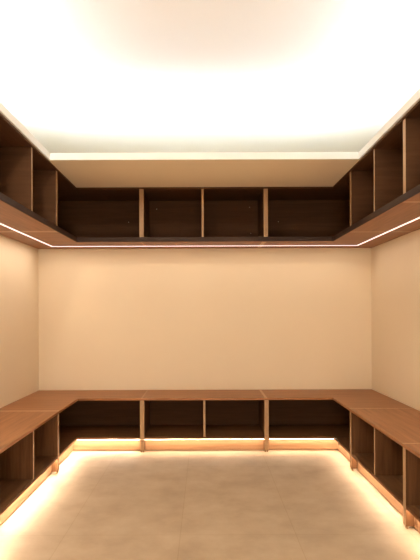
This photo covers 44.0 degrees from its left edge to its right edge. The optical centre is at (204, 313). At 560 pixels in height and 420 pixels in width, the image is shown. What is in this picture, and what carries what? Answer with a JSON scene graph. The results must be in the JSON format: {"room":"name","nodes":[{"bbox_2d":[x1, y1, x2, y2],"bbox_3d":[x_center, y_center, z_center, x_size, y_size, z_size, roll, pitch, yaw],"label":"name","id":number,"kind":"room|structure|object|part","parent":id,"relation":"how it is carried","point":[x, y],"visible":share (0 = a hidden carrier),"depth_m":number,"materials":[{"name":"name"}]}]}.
{"room":"changing room","nodes":[
{"label":"changing room","id":0,"kind":"room"},
{"bbox_2d":[0,235,38,407],"bbox_3d":[-1.587,-0.196,1.733,0.120,2.700,6.066,0,0,0],"label":"wall","id":1,"kind":"structure","parent":0,"point":[19,315],"depth_m":4.25,"materials":[{"name":"beige paint"}]},
{"bbox_2d":[0,113,57,231],"bbox_3d":[-1.295,-0.815,3.205,0.467,0.451,1.090,0,0,0],"label":"upper cabinet","id":2,"kind":"object","parent":1,"relation":"attached to","point":[28,179],"visible":1,"depth_m":3.21,"materials":[{"name":"brown wood"}]},
{"bbox_3d":[-1.298,-0.600,3.205,0.460,0.018,1.090,0,0,0],"label":"panel","id":3,"kind":"part","parent":2,"relation":"part of","materials":[{"name":"brown wood"}]},
{"bbox_3d":[-1.297,-1.034,3.205,0.466,0.014,1.090,0,0,0],"label":"panel","id":4,"kind":"part","parent":2,"relation":"part of","materials":[{"name":"brown wood"}]},
{"bbox_3d":[-1.064,-0.611,3.205,0.006,0.038,1.090,0,0,0],"label":"rail","id":5,"kind":"part","parent":2,"relation":"part of","materials":[{"name":"brown wood"}]},
{"bbox_3d":[-1.299,-0.818,3.741,0.458,0.418,0.018,0,0,0],"label":"panel","id":6,"kind":"part","parent":2,"relation":"part of","materials":[{"name":"brown wood"}]},
{"bbox_2d":[38,248,371,389],"bbox_3d":[-0.001,-0.201,4.826,3.292,2.700,0.120,0,0,0],"label":"wall","id":7,"kind":"structure","parent":0,"point":[227,318],"depth_m":4.77,"materials":[{"name":"beige paint"}]},
{"bbox_2d":[0,169,147,248],"bbox_3d":[-1.027,-0.816,4.258,1.003,0.451,1.016,0,0,0],"label":"upper cabinet","id":8,"kind":"object","parent":7,"relation":"attached to","point":[90,216],"visible":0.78,"depth_m":4.69,"materials":[{"name":"brown wood"}]},
{"bbox_3d":[-1.027,-0.600,4.258,1.003,0.018,1.016,0,0,0],"label":"panel","id":9,"kind":"part","parent":8,"relation":"part of","materials":[{"name":"brown wood"}]},
{"bbox_3d":[-1.036,-0.819,4.761,0.984,0.419,0.008,0,0,0],"label":"panel","id":10,"kind":"part","parent":8,"relation":"part of","materials":[{"name":"brown wood"}]},
{"bbox_3d":[-1.028,-1.035,4.258,1.003,0.014,1.016,0,0,0],"label":"panel","id":11,"kind":"part","parent":8,"relation":"part of","materials":[{"name":"brown wood"}]},
{"bbox_3d":[-0.796,-0.612,4.028,0.542,0.038,0.556,0,0,0],"label":"rail","id":12,"kind":"part","parent":8,"relation":"part of","materials":[{"name":"brown wood"}]},
{"bbox_2d":[141,187,265,248],"bbox_3d":[-0.011,-0.820,4.532,1.029,0.451,0.467,0,0,0],"label":"upper cabinet","id":13,"kind":"object","parent":7,"relation":"attached to","point":[172,217],"visible":0.96,"depth_m":4.76,"materials":[{"name":"brown wood"}]},
{"bbox_3d":[-0.517,-0.821,4.537,0.018,0.418,0.458,0,0,0],"label":"panel","id":14,"kind":"part","parent":13,"relation":"part of","materials":[{"name":"brown wood"}]},
{"bbox_3d":[-0.011,-0.604,4.536,1.029,0.018,0.460,0,0,0],"label":"panel","id":15,"kind":"part","parent":13,"relation":"part of","materials":[{"name":"brown wood"}]},
{"bbox_3d":[-0.012,-1.039,4.533,1.029,0.014,0.466,0,0,0],"label":"panel","id":16,"kind":"part","parent":13,"relation":"part of","materials":[{"name":"brown wood"}]},
{"bbox_3d":[-0.011,-0.614,4.302,1.029,0.038,0.006,0,0,0],"label":"rail","id":17,"kind":"part","parent":13,"relation":"part of","materials":[{"name":"brown wood"}]},
{"bbox_3d":[-0.011,-0.822,4.761,0.993,0.418,0.008,0,0,0],"label":"panel","id":18,"kind":"part","parent":13,"relation":"part of","materials":[{"name":"brown wood"}]},
{"bbox_2d":[0,216,419,246],"bbox_3d":[-0.002,-0.591,3.155,2.690,0.006,2.810,0,0,0],"label":"light","id":19,"kind":"object","parent":13,"relation":"attached to","point":[419,216],"visible":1,"depth_m":4.54,"materials":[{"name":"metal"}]},
{"bbox_3d":[0.494,-0.824,4.537,0.018,0.418,0.458,0,0,0],"label":"panel","id":20,"kind":"part","parent":13,"relation":"part of","materials":[{"name":"brown wood"}]},
{"bbox_2d":[261,170,412,247],"bbox_3d":[1.013,-0.824,4.283,1.020,0.451,0.966,0,0,0],"label":"upper cabinet","id":21,"kind":"object","parent":7,"relation":"attached to","point":[294,215],"visible":0.65,"depth_m":4.76,"materials":[{"name":"brown wood"}]},
{"bbox_3d":[1.012,-1.042,4.283,1.020,0.014,0.966,0,0,0],"label":"panel","id":22,"kind":"part","parent":21,"relation":"part of","materials":[{"name":"brown wood"}]},
{"bbox_3d":[0.784,-0.617,4.053,0.560,0.038,0.505,0,0,0],"label":"rail","id":23,"kind":"part","parent":21,"relation":"part of","materials":[{"name":"brown wood"}]},
{"bbox_3d":[1.022,-0.826,4.761,1.002,0.419,0.008,0,0,0],"label":"panel","id":24,"kind":"part","parent":21,"relation":"part of","materials":[{"name":"brown wood"}]},
{"bbox_3d":[1.014,-0.608,4.283,1.020,0.018,0.966,0,0,0],"label":"panel","id":25,"kind":"part","parent":21,"relation":"part of","materials":[{"name":"brown wood"}]},
{"bbox_2d":[0,0,419,152],"bbox_3d":[-0.005,-1.501,1.733,3.052,0.100,6.066,0,0,0],"label":"ceiling","id":26,"kind":"structure","parent":0,"point":[81,76],"depth_m":3.13,"materials":[{"name":"white paint"}]},
{"bbox_2d":[0,450,419,559],"bbox_3d":[0.004,1.199,1.733,3.292,0.100,6.306,0,0,0],"label":"floor","id":27,"kind":"structure","parent":0,"point":[99,504],"depth_m":3.03,"materials":[{"name":"beige tile"}]},
{"bbox_2d":[0,411,58,525],"bbox_3d":[-1.287,0.928,3.205,0.472,0.451,1.090,0,0,0],"label":"base cabinet","id":28,"kind":"object","parent":27,"relation":"on","point":[28,439],"visible":1,"depth_m":3.21,"materials":[{"name":"brown wood"}]},
{"bbox_3d":[-1.290,1.036,3.205,0.464,0.020,1.054,0,0,0],"label":"panel","id":29,"kind":"part","parent":28,"relation":"part of","materials":[{"name":"brown wood"}]},
{"bbox_3d":[-1.288,0.713,3.205,0.472,0.018,1.089,0,0,0],"label":"seat","id":30,"kind":"part","parent":28,"relation":"part of","materials":[{"name":"brown wood"}]},
{"bbox_3d":[-1.290,0.929,3.741,0.464,0.416,0.018,0,0,0],"label":"panel","id":31,"kind":"part","parent":28,"relation":"part of","materials":[{"name":"brown wood"}]},
{"bbox_2d":[0,390,147,472],"bbox_3d":[-1.021,0.927,4.258,1.003,0.451,1.016,0,0,0],"label":"base cabinet","id":32,"kind":"object","parent":27,"relation":"on","point":[87,419],"visible":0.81,"depth_m":4.48,"materials":[{"name":"brown wood"}]},
{"bbox_3d":[-1.022,0.712,4.258,1.003,0.018,1.016,0,0,0],"label":"seat","id":33,"kind":"part","parent":32,"relation":"part of","materials":[{"name":"brown wood"}]},
{"bbox_3d":[-1.021,1.035,4.258,1.003,0.020,1.016,0,0,0],"label":"panel","id":34,"kind":"part","parent":32,"relation":"part of","materials":[{"name":"brown wood"}]},
{"bbox_3d":[-1.030,0.873,4.761,0.984,0.304,0.008,0,0,0],"label":"panel","id":35,"kind":"part","parent":32,"relation":"part of","materials":[{"name":"brown wood"}]},
{"bbox_2d":[142,390,266,451],"bbox_3d":[-0.005,0.924,4.530,1.029,0.451,0.472,0,0,0],"label":"base cabinet","id":36,"kind":"object","parent":27,"relation":"on","point":[171,419],"visible":1,"depth_m":4.60,"materials":[{"name":"brown wood"}]},
{"bbox_3d":[-0.511,0.927,4.534,0.018,0.416,0.464,0,0,0],"label":"panel","id":37,"kind":"part","parent":36,"relation":"part of","materials":[{"name":"brown wood"}]},
{"bbox_3d":[-0.005,1.031,4.534,0.993,0.020,0.464,0,0,0],"label":"panel","id":38,"kind":"part","parent":36,"relation":"part of","materials":[{"name":"brown wood"}]},
{"bbox_3d":[-0.006,0.708,4.530,1.028,0.018,0.472,0,0,0],"label":"seat","id":39,"kind":"part","parent":36,"relation":"part of","materials":[{"name":"brown wood"}]},
{"bbox_3d":[-0.005,0.869,4.761,0.993,0.304,0.008,0,0,0],"label":"panel","id":40,"kind":"part","parent":36,"relation":"part of","materials":[{"name":"brown wood"}]},
{"bbox_3d":[0.500,0.923,4.534,0.018,0.416,0.464,0,0,0],"label":"panel","id":41,"kind":"part","parent":36,"relation":"part of","materials":[{"name":"brown wood"}]},
{"bbox_2d":[261,389,411,469],"bbox_3d":[1.019,0.920,4.283,1.020,0.451,0.966,0,0,0],"label":"base cabinet","id":42,"kind":"object","parent":27,"relation":"on","point":[297,419],"visible":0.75,"depth_m":4.49,"materials":[{"name":"brown wood"}]},
{"bbox_3d":[1.020,1.027,4.283,1.020,0.020,0.966,0,0,0],"label":"panel","id":43,"kind":"part","parent":42,"relation":"part of","materials":[{"name":"brown wood"}]},
{"bbox_3d":[1.028,0.865,4.761,1.002,0.304,0.008,0,0,0],"label":"panel","id":44,"kind":"part","parent":42,"relation":"part of","materials":[{"name":"brown wood"}]},
{"bbox_3d":[1.018,0.704,4.283,1.020,0.018,0.966,0,0,0],"label":"seat","id":45,"kind":"part","parent":42,"relation":"part of","materials":[{"name":"brown wood"}]},
{"bbox_2d":[350,408,419,527],"bbox_3d":[1.293,0.919,3.288,0.472,0.451,1.025,0,0,0],"label":"base cabinet","id":46,"kind":"object","parent":27,"relation":"on","point":[378,436],"visible":0.88,"depth_m":3.27,"materials":[{"name":"brown wood"}]},
{"bbox_3d":[1.297,0.920,3.791,0.464,0.416,0.018,0,0,0],"label":"panel","id":47,"kind":"part","parent":46,"relation":"part of","materials":[{"name":"brown wood"}]},
{"bbox_3d":[1.298,1.026,3.288,0.464,0.020,0.989,0,0,0],"label":"panel","id":48,"kind":"part","parent":46,"relation":"part of","materials":[{"name":"brown wood"}]},
{"bbox_3d":[1.292,0.704,3.288,0.472,0.018,1.024,0,0,0],"label":"seat","id":49,"kind":"part","parent":46,"relation":"part of","materials":[{"name":"brown wood"}]},
{"bbox_2d":[403,444,419,532],"bbox_3d":[1.293,0.919,2.263,0.472,0.451,1.025,0,0,0],"label":"base cabinet","id":50,"kind":"object","parent":27,"relation":"on","point":[411,451],"visible":1,"depth_m":2.76,"materials":[{"name":"brown wood"}]},
{"bbox_3d":[1.292,0.704,2.263,0.472,0.018,1.024,0,0,0],"label":"seat","id":51,"kind":"part","parent":50,"relation":"part of","materials":[{"name":"brown wood"}]},
{"bbox_3d":[1.298,1.026,2.263,0.464,0.020,0.989,0,0,0],"label":"panel","id":52,"kind":"part","parent":50,"relation":"part of","materials":[{"name":"brown wood"}]},
{"bbox_2d":[24,100,419,187],"bbox_3d":[-0.004,-1.061,1.733,3.052,0.030,6.066,0,0,0],"label":"ceiling","id":53,"kind":"structure","parent":0,"point":[81,173],"depth_m":3.86,"materials":[{"name":"beige paint"}]},
{"bbox_2d":[0,88,419,159],"bbox_3d":[-0.004,-1.070,1.121,2.120,0.048,4.843,0,0,0],"label":"trim","id":54,"kind":"structure","parent":53,"relation":"attached to","point":[415,98],"depth_m":3.53,"materials":[{"name":"white paint"}]},
{"bbox_2d":[371,229,419,410],"bbox_3d":[1.585,-0.206,1.733,0.120,2.700,6.066,0,0,0],"label":"wall","id":55,"kind":"structure","parent":0,"point":[395,263],"depth_m":4.12,"materials":[{"name":"beige paint"}]},
{"bbox_2d":[350,117,419,231],"bbox_3d":[1.290,-0.825,3.288,0.467,0.451,1.025,0,0,0],"label":"upper cabinet","id":56,"kind":"object","parent":55,"relation":"attached to","point":[377,179],"visible":0.9,"depth_m":3.27,"materials":[{"name":"brown wood"}]},
{"bbox_3d":[1.294,-0.827,3.791,0.458,0.418,0.018,0,0,0],"label":"panel","id":57,"kind":"part","parent":56,"relation":"part of","materials":[{"name":"brown wood"}]},
{"bbox_3d":[1.289,-1.043,3.288,0.466,0.014,1.025,0,0,0],"label":"panel","id":58,"kind":"part","parent":56,"relation":"part of","materials":[{"name":"brown wood"}]},
{"bbox_3d":[1.060,-0.618,3.288,0.006,0.038,1.025,0,0,0],"label":"rail","id":59,"kind":"part","parent":56,"relation":"part of","materials":[{"name":"brown wood"}]},
{"bbox_3d":[1.294,-0.609,3.288,0.460,0.018,1.025,0,0,0],"label":"panel","id":60,"kind":"part","parent":56,"relation":"part of","materials":[{"name":"brown wood"}]},
{"bbox_2d":[403,101,419,200],"bbox_3d":[1.290,-0.825,2.263,0.467,0.451,1.025,0,0,0],"label":"upper cabinet","id":61,"kind":"object","parent":55,"relation":"attached to","point":[412,118],"visible":1,"depth_m":2.76,"materials":[{"name":"brown wood"}]},
{"bbox_3d":[1.289,-1.043,2.263,0.466,0.014,1.025,0,0,0],"label":"panel","id":62,"kind":"part","parent":61,"relation":"part of","materials":[{"name":"brown wood"}]},
{"bbox_3d":[1.060,-0.618,2.263,0.006,0.038,1.025,0,0,0],"label":"rail","id":63,"kind":"part","parent":61,"relation":"part of","materials":[{"name":"brown wood"}]},
{"bbox_3d":[1.294,-0.609,2.263,0.460,0.018,1.025,0,0,0],"label":"panel","id":64,"kind":"part","parent":61,"relation":"part of","materials":[{"name":"brown wood"}]},
{"bbox_3d":[1.294,-0.827,2.766,0.458,0.418,0.018,0,0,0],"label":"panel","id":65,"kind":"part","parent":61,"relation":"part of","materials":[{"name":"brown wood"}]}
]}

